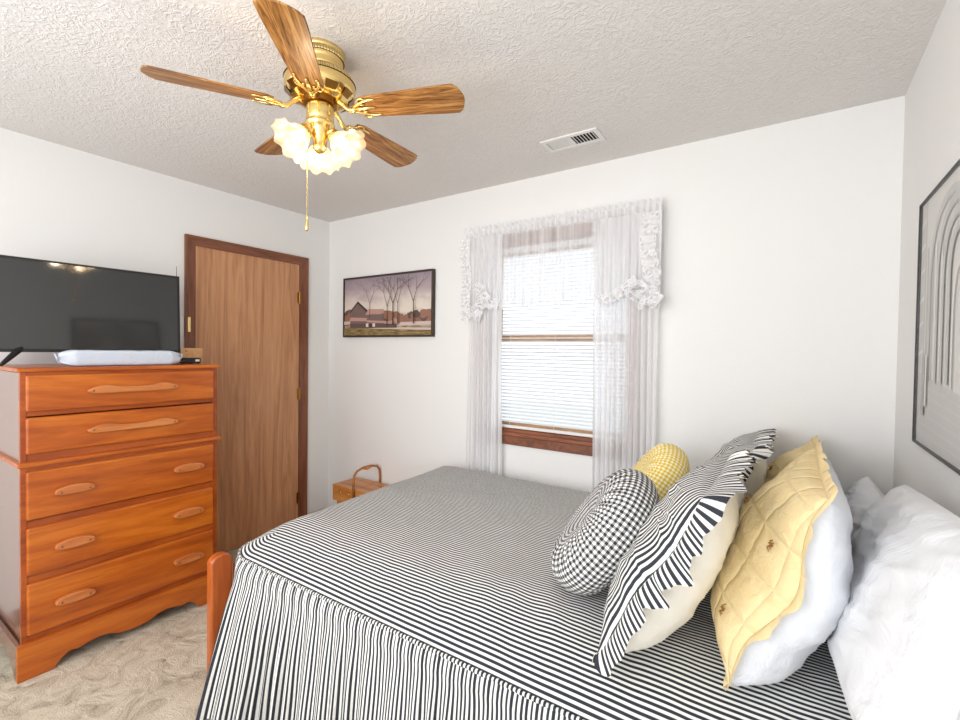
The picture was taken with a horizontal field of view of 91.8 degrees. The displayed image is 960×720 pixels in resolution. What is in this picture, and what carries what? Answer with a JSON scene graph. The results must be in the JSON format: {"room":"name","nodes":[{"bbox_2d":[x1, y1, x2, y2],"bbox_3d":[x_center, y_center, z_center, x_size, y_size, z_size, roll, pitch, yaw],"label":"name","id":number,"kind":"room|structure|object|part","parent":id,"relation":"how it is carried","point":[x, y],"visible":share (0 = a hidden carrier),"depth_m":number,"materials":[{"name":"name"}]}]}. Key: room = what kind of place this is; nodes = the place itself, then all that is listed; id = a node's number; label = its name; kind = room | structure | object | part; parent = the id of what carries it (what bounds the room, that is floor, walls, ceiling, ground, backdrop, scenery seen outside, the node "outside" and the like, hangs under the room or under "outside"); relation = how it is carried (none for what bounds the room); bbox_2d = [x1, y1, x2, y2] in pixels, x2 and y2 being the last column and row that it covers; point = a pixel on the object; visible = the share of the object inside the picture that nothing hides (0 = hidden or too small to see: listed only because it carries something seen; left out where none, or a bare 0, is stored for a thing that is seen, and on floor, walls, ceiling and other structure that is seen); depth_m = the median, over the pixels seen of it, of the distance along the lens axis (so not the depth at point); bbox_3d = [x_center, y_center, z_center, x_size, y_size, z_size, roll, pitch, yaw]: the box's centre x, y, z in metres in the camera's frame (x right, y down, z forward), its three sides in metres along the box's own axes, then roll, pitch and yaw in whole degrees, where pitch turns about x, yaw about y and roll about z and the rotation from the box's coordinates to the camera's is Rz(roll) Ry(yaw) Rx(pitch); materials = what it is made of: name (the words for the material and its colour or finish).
{"room":"bedroom","nodes":[
{"label":"bedroom","id":0,"kind":"room"},
{"bbox_2d":[0,548,239,719],"bbox_3d":[-0.810,1.423,1.384,3.766,0.120,3.910,2,1,34],"label":"floor","id":1,"kind":"structure","parent":0,"point":[156,669],"depth_m":1.95,"materials":[{"name":"carpet"}]},
{"bbox_2d":[0,363,220,683],"bbox_3d":[-1.875,0.676,2.387,0.538,1.305,0.829,2,1,34],"label":"dresser","id":2,"kind":"object","parent":1,"relation":"on","point":[108,474],"visible":0.97,"depth_m":2.14,"materials":[{"name":"brown wood"}]},
{"bbox_3d":[-2.104,0.640,2.076,0.491,1.183,0.018,2,1,34],"label":"panel","id":3,"kind":"part","parent":2,"relation":"part of","materials":[{"name":"brown wood"}]},
{"bbox_3d":[-1.795,1.048,2.064,0.026,0.042,0.140,2,1,34],"label":"handle","id":4,"kind":"part","parent":2,"relation":"part of","materials":[{"name":"brown wood"}]},
{"bbox_3d":[-1.792,0.804,2.059,0.026,0.042,0.140,2,1,34],"label":"handle","id":5,"kind":"part","parent":2,"relation":"part of","materials":[{"name":"brown wood"}]},
{"bbox_3d":[-1.789,0.567,2.055,0.026,0.042,0.140,2,1,34],"label":"handle","id":6,"kind":"part","parent":2,"relation":"part of","materials":[{"name":"brown wood"}]},
{"bbox_2d":[0,255,181,366],"bbox_3d":[-1.896,-0.254,2.317,0.171,0.554,0.755,2,1,34],"label":"television","id":7,"kind":"object","parent":2,"relation":"on","point":[46,305],"visible":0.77,"depth_m":2.25,"materials":[{"name":"black plastic"}]},
{"bbox_3d":[-2.090,0.631,2.528,0.012,1.183,0.749,2,1,34],"label":"panel","id":8,"kind":"part","parent":2,"relation":"part of","materials":[{"name":"brown wood"}]},
{"bbox_3d":[-1.878,0.033,2.380,0.512,0.018,0.817,2,1,34],"label":"panel","id":9,"kind":"part","parent":2,"relation":"part of","materials":[{"name":"brown wood"}]},
{"bbox_3d":[-1.878,0.430,2.389,0.509,0.020,0.825,2,1,34],"label":"waist moulding","id":10,"kind":"part","parent":2,"relation":"part of","materials":[{"name":"brown wood"}]},
{"bbox_2d":[53,350,182,365],"bbox_3d":[-1.747,-0.011,2.282,0.085,0.075,0.524,2,1,34],"label":"wrapped package","id":11,"kind":"object","parent":2,"relation":"on","point":[68,357],"visible":1,"depth_m":2.22,"materials":[{"name":"white plastic"}]},
{"bbox_3d":[-1.694,1.049,2.265,0.030,0.220,0.756,2,1,34],"label":"drawer","id":12,"kind":"part","parent":2,"relation":"part of","materials":[{"name":"brown wood"}]},
{"bbox_3d":[-1.691,0.805,2.260,0.030,0.204,0.756,2,1,34],"label":"drawer","id":13,"kind":"part","parent":2,"relation":"part of","materials":[{"name":"brown wood"}]},
{"bbox_3d":[-1.684,0.316,2.251,0.030,0.154,0.756,2,1,34],"label":"drawer","id":14,"kind":"part","parent":2,"relation":"part of","materials":[{"name":"brown wood"}]},
{"bbox_3d":[-1.682,0.137,2.247,0.030,0.155,0.756,2,1,34],"label":"drawer","id":15,"kind":"part","parent":2,"relation":"part of","materials":[{"name":"brown wood"}]},
{"bbox_3d":[-1.688,0.568,2.256,0.030,0.206,0.756,2,1,34],"label":"drawer","id":16,"kind":"part","parent":2,"relation":"part of","materials":[{"name":"brown wood"}]},
{"bbox_3d":[-1.658,0.309,2.239,0.026,0.039,0.369,2,1,34],"label":"handle","id":17,"kind":"part","parent":2,"relation":"part of","materials":[{"name":"brown wood"}]},
{"bbox_3d":[-1.656,0.131,2.236,0.026,0.039,0.369,2,1,34],"label":"handle","id":18,"kind":"part","parent":2,"relation":"part of","materials":[{"name":"brown wood"}]},
{"bbox_3d":[-1.534,1.044,2.453,0.026,0.042,0.144,2,1,34],"label":"handle","id":19,"kind":"part","parent":2,"relation":"part of","materials":[{"name":"brown wood"}]},
{"bbox_3d":[-1.531,0.800,2.448,0.026,0.042,0.144,2,1,34],"label":"handle","id":20,"kind":"part","parent":2,"relation":"part of","materials":[{"name":"brown wood"}]},
{"bbox_3d":[-1.528,0.563,2.443,0.026,0.042,0.144,2,1,34],"label":"handle","id":21,"kind":"part","parent":2,"relation":"part of","materials":[{"name":"brown wood"}]},
{"bbox_2d":[181,358,200,363],"bbox_3d":[-1.690,0.003,2.674,0.124,0.034,0.104,2,1,34],"label":"media box","id":22,"kind":"object","parent":2,"relation":"on","point":[184,360],"visible":0.59,"depth_m":2.64,"materials":[{"name":"black plastic"}]},
{"bbox_2d":[180,348,202,357],"bbox_3d":[-1.683,-0.042,2.674,0.117,0.055,0.116,2,1,34],"label":"carton","id":23,"kind":"object","parent":22,"relation":"on","point":[186,352],"visible":0.73,"depth_m":2.64,"materials":[{"name":"brown cardboard"}]},
{"bbox_3d":[-1.677,0.633,2.713,0.491,1.183,0.018,2,1,34],"label":"panel","id":24,"kind":"part","parent":2,"relation":"part of","materials":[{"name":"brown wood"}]},
{"bbox_2d":[207,551,235,672],"bbox_3d":[0.248,0.947,1.916,2.362,0.840,1.497,2,1,34],"label":"bed","id":25,"kind":"object","parent":1,"relation":"on","point":[219,565],"visible":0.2,"depth_m":1.95,"materials":[{"name":"brown wood"}]},
{"bbox_3d":[-0.713,1.031,2.568,0.031,0.300,1.295,2,1,34],"label":"footboard panel","id":26,"kind":"part","parent":25,"relation":"part of","materials":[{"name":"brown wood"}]},
{"bbox_2d":[196,466,851,719],"bbox_3d":[0.195,1.021,1.819,2.257,0.670,1.560,2,1,34],"label":"bedspread","id":27,"kind":"object","parent":25,"relation":"on","point":[436,594],"visible":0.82,"depth_m":1.50,"materials":[{"name":"multicoloured fabric"}]},
{"bbox_2d":[551,469,658,595],"bbox_3d":[0.387,0.533,1.456,0.337,0.379,0.424,2,1,34],"label":"round cushion","id":28,"kind":"object","parent":27,"relation":"on","point":[586,555],"visible":0.93,"depth_m":1.30,"materials":[{"name":"multicoloured fabric"}]},
{"bbox_2d":[632,443,689,499],"bbox_3d":[0.702,0.524,1.919,0.308,0.359,0.395,2,1,34],"label":"round cushion","id":29,"kind":"object","parent":27,"relation":"on","point":[664,464],"visible":0.32,"depth_m":1.78,"materials":[{"name":"yellow fabric"}]},
{"bbox_2d":[592,444,757,676],"bbox_3d":[0.577,0.504,1.311,0.339,0.479,0.744,2,1,34],"label":"pillow sham","id":30,"kind":"object","parent":27,"relation":"on","point":[677,555],"visible":0.99,"depth_m":1.07,"materials":[{"name":"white fabric"}]},
{"bbox_2d":[710,428,777,503],"bbox_3d":[1.000,0.503,1.878,0.334,0.433,0.656,2,1,34],"label":"pillow sham","id":31,"kind":"object","parent":27,"relation":"on","point":[756,475],"visible":0.28,"depth_m":1.69,"materials":[{"name":"white fabric"}]},
{"bbox_2d":[710,441,853,690],"bbox_3d":[0.794,0.487,1.231,0.299,0.478,0.672,2,1,34],"label":"pillow sham","id":32,"kind":"object","parent":27,"relation":"on","point":[781,588],"visible":0.93,"depth_m":1.00,"materials":[{"name":"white fabric"}]},
{"bbox_2d":[764,435,839,483],"bbox_3d":[1.177,0.518,1.762,0.301,0.412,0.617,2,1,34],"label":"pillow sham","id":33,"kind":"object","parent":27,"relation":"on","point":[777,465],"visible":0.19,"depth_m":1.74,"materials":[{"name":"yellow fabric"}]},
{"bbox_2d":[845,476,883,540],"bbox_3d":[1.315,0.589,1.629,0.192,0.272,0.571,2,1,34],"label":"pillow","id":34,"kind":"object","parent":27,"relation":"on","point":[863,493],"visible":0.16,"depth_m":1.58,"materials":[{"name":"white fabric"}]},
{"bbox_2d":[827,484,959,719],"bbox_3d":[0.897,0.513,1.024,0.216,0.485,0.802,2,1,34],"label":"pillow","id":35,"kind":"object","parent":27,"relation":"on","point":[894,648],"visible":0.85,"depth_m":0.79,"materials":[{"name":"white fabric"}]},
{"bbox_2d":[332,464,388,503],"bbox_3d":[-0.827,1.046,3.396,0.486,0.555,0.272,2,1,34],"label":"box","id":36,"kind":"object","parent":1,"relation":"on","point":[348,489],"visible":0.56,"depth_m":3.38,"materials":[{"name":"brown wood"}]},
{"bbox_2d":[333,485,354,501],"bbox_3d":[-0.926,0.977,3.462,0.238,0.106,0.230,2,1,34],"label":"drawer","id":37,"kind":"object","parent":36,"relation":"on","point":[341,493],"depth_m":3.37,"materials":[{"name":"brown wood"}]},
{"bbox_3d":[-0.926,0.920,3.462,0.242,0.009,0.238,2,1,34],"label":"lid","id":38,"kind":"part","parent":36,"relation":"part of","materials":[{"name":"brown wood"}]},
{"bbox_3d":[-0.825,0.885,3.393,0.017,0.235,0.272,2,1,34],"label":"handle","id":39,"kind":"part","parent":36,"relation":"part of","materials":[{"name":"brown wood"}]},
{"bbox_3d":[-0.723,0.925,3.326,0.242,0.009,0.238,2,1,34],"label":"lid","id":40,"kind":"part","parent":36,"relation":"part of","materials":[{"name":"brown wood"}]},
{"bbox_2d":[0,128,329,551],"bbox_3d":[-2.273,0.102,2.424,0.120,2.440,3.790,2,1,34],"label":"wall","id":41,"kind":"structure","parent":0,"point":[59,203],"depth_m":2.71,"materials":[{"name":"white paint"}]},
{"bbox_2d":[180,316,183,335],"bbox_3d":[-1.873,-0.210,2.887,0.014,0.122,0.065,2,1,34],"label":"light switch","id":42,"kind":"object","parent":41,"relation":"attached to","point":[181,318],"visible":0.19,"depth_m":2.90,"materials":[{"name":"white plastic"}]},
{"bbox_2d":[184,234,308,551],"bbox_3d":[-1.608,0.261,3.293,0.024,2.107,0.889,2,1,34],"label":"door","id":43,"kind":"structure","parent":41,"relation":"in","point":[246,307],"depth_m":3.30,"materials":[{"name":"brown wood"}]},
{"bbox_3d":[-1.830,-0.224,2.926,0.004,0.095,0.016,2,1,34],"label":"strike plate","id":44,"kind":"part","parent":43,"relation":"part of","materials":[{"name":"gold metal"}]},
{"bbox_3d":[-1.595,-0.761,3.273,0.022,0.062,0.889,2,1,34],"label":"casing","id":45,"kind":"part","parent":43,"relation":"part of","materials":[{"name":"brown wood"}]},
{"bbox_2d":[0,0,946,221],"bbox_3d":[-0.776,-1.136,1.334,3.766,0.120,3.910,2,1,34],"label":"ceiling","id":46,"kind":"structure","parent":0,"point":[650,75],"depth_m":1.75,"materials":[{"name":"white paint"}]},
{"bbox_2d":[140,0,464,230],"bbox_3d":[-0.560,-0.768,1.672,0.993,0.624,0.979,2,1,34],"label":"ceiling fan","id":47,"kind":"object","parent":46,"relation":"hanging from","point":[315,78],"visible":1,"depth_m":1.58,"materials":[{"name":"brown wood"}]},
{"bbox_3d":[-0.866,-0.881,1.494,0.370,0.006,0.126,0,13,-26],"label":"blade","id":48,"kind":"part","parent":47,"relation":"part of","materials":[{"name":"brown wood"}]},
{"bbox_3d":[-0.795,-0.887,1.881,0.126,0.006,0.370,-17,13,-42],"label":"blade","id":49,"kind":"part","parent":47,"relation":"part of","materials":[{"name":"brown wood"}]},
{"bbox_3d":[-0.519,-0.872,1.306,0.126,0.006,0.370,13,0,-8],"label":"blade","id":50,"kind":"part","parent":47,"relation":"part of","materials":[{"name":"brown wood"}]},
{"bbox_3d":[-0.635,-0.736,1.562,0.152,0.121,0.120,2,1,34],"label":"lamp shade","id":51,"kind":"part","parent":47,"relation":"part of","materials":[{"name":"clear glass"}]},
{"bbox_3d":[-0.620,-0.758,1.578,0.042,0.045,0.045,2,1,34],"label":"bulb","id":52,"kind":"part","parent":47,"relation":"part of","materials":[{"name":"white glass"}]},
{"bbox_2d":[297,124,311,139],"bbox_3d":[-0.603,-0.781,1.596,0.049,0.047,0.046,2,1,34],"label":"socket","id":53,"kind":"object","parent":47,"relation":"attached to","point":[306,129],"depth_m":1.57,"materials":[{"name":"gold metal"}]},
{"bbox_3d":[-0.608,-0.669,1.647,0.013,0.334,0.005,1,1,2],"label":"pull chain","id":54,"kind":"part","parent":47,"relation":"part of","materials":[{"name":"gold metal"}]},
{"bbox_3d":[-0.614,-0.482,1.650,0.014,0.052,0.014,2,1,34],"label":"pull knob","id":55,"kind":"part","parent":47,"relation":"part of","materials":[{"name":"gold metal"}]},
{"bbox_3d":[-0.602,-0.740,1.745,0.129,0.121,0.140,2,1,34],"label":"lamp shade","id":56,"kind":"part","parent":47,"relation":"part of","materials":[{"name":"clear glass"}]},
{"bbox_2d":[328,129,337,140],"bbox_3d":[-0.507,-0.781,1.629,0.047,0.047,0.051,2,1,34],"label":"socket","id":57,"kind":"object","parent":47,"relation":"attached to","point":[332,133],"depth_m":1.61,"materials":[{"name":"gold metal"}]},
{"bbox_3d":[-0.482,-0.757,1.626,0.045,0.045,0.042,2,1,34],"label":"bulb","id":58,"kind":"part","parent":47,"relation":"part of","materials":[{"name":"white glass"}]},
{"bbox_3d":[-0.459,-0.735,1.622,0.122,0.121,0.146,2,1,34],"label":"lamp shade","id":59,"kind":"part","parent":47,"relation":"part of","materials":[{"name":"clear glass"}]},
{"bbox_3d":[-0.404,-0.883,1.933,0.126,0.006,0.370,-12,-5,28],"label":"blade","id":60,"kind":"part","parent":47,"relation":"part of","materials":[{"name":"brown wood"}]},
{"bbox_3d":[-0.234,-0.874,1.578,0.370,0.006,0.126,1,-11,10],"label":"blade","id":61,"kind":"part","parent":47,"relation":"part of","materials":[{"name":"brown wood"}]},
{"bbox_2d":[540,127,605,152],"bbox_3d":[0.454,-1.074,2.280,0.290,0.008,0.140,2,1,34],"label":"ceiling vent","id":62,"kind":"object","parent":46,"relation":"in","point":[592,135],"visible":1,"depth_m":2.27,"materials":[{"name":"white metal"}]},
{"bbox_2d":[328,96,904,506],"bbox_3d":[0.255,0.127,2.920,3.526,2.440,0.150,2,1,34],"label":"wall","id":63,"kind":"structure","parent":0,"point":[781,242],"depth_m":2.23,"materials":[{"name":"white paint"}]},
{"bbox_2d":[343,269,435,336],"bbox_3d":[-0.702,-0.402,3.435,0.920,0.464,0.048,2,1,34],"label":"painting","id":64,"kind":"object","parent":63,"relation":"attached to","point":[400,304],"visible":1,"depth_m":3.40,"materials":[{"name":"brown"}]},
{"bbox_2d":[502,230,592,455],"bbox_3d":[0.453,-0.118,2.766,1.085,1.290,0.160,2,1,34],"label":"window","id":65,"kind":"structure","parent":63,"relation":"in","point":[580,445],"depth_m":2.75,"materials":[{"name":"brown wood"}]},
{"bbox_2d":[502,242,592,437],"bbox_3d":[0.432,-0.130,2.734,0.891,1.118,0.028,2,1,34],"label":"window blind","id":66,"kind":"object","parent":65,"relation":"attached to","point":[555,319],"visible":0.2,"depth_m":2.75,"materials":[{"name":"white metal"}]},
{"bbox_3d":[0.425,0.420,2.745,0.891,0.016,0.020,2,1,34],"label":"rail","id":67,"kind":"part","parent":66,"relation":"part of","materials":[{"name":"white metal"}]},
{"bbox_3d":[0.440,-0.122,2.715,0.002,1.070,0.002,2,2,43],"label":"ladder cord","id":68,"kind":"part","parent":66,"relation":"part of","materials":[{"name":"white fabric"}]},
{"bbox_3d":[0.409,0.463,2.724,1.085,0.024,0.032,2,1,34],"label":"sill","id":69,"kind":"part","parent":65,"relation":"part of","materials":[{"name":"brown wood"}]},
{"bbox_3d":[0.458,0.143,2.784,0.899,0.583,0.030,2,1,34],"label":"sash","id":70,"kind":"part","parent":65,"relation":"part of","materials":[{"name":"brown wood"}]},
{"bbox_2d":[459,197,663,321],"bbox_3d":[0.411,-0.527,2.642,1.235,0.603,0.126,2,1,34],"label":"lace valance","id":71,"kind":"object","parent":63,"relation":"attached to","point":[620,245],"visible":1,"depth_m":2.57,"materials":[{"name":"white fabric"}]},
{"bbox_2d":[466,299,501,475],"bbox_3d":[0.027,0.264,2.921,0.273,2.040,0.048,2,1,34],"label":"sheer curtain","id":72,"kind":"object","parent":71,"relation":"hanging from","point":[484,398],"visible":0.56,"depth_m":2.91,"materials":[{"name":"white fabric"}]},
{"bbox_2d":[592,294,658,490],"bbox_3d":[0.747,0.283,2.437,0.348,2.040,0.048,2,1,34],"label":"sheer curtain","id":73,"kind":"object","parent":71,"relation":"hanging from","point":[625,336],"visible":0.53,"depth_m":2.43,"materials":[{"name":"white fabric"}]},
{"bbox_2d":[893,0,959,517],"bbox_3d":[0.754,0.183,0.393,0.120,2.440,3.790,2,1,34],"label":"wall","id":74,"kind":"structure","parent":0,"point":[932,97],"depth_m":1.55,"materials":[{"name":"white paint"}]},
{"bbox_2d":[912,159,959,474],"bbox_3d":[1.243,-0.116,1.230,0.012,0.781,0.750,2,1,34],"label":"print","id":75,"kind":"object","parent":74,"relation":"attached to","point":[936,390],"visible":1,"depth_m":1.33,"materials":[{"name":"grey paper"}]},
{"label":"outside","id":76,"kind":"structure","parent":0,"visible":0},
{"bbox_2d":[502,400,592,428],"bbox_3d":[4.795,1.856,8.117,17.000,0.100,13.210,2,1,34],"label":"ground","id":77,"kind":"structure","parent":76,"point":[525,400],"depth_m":14.34,"materials":[{"name":"white"}]}
]}

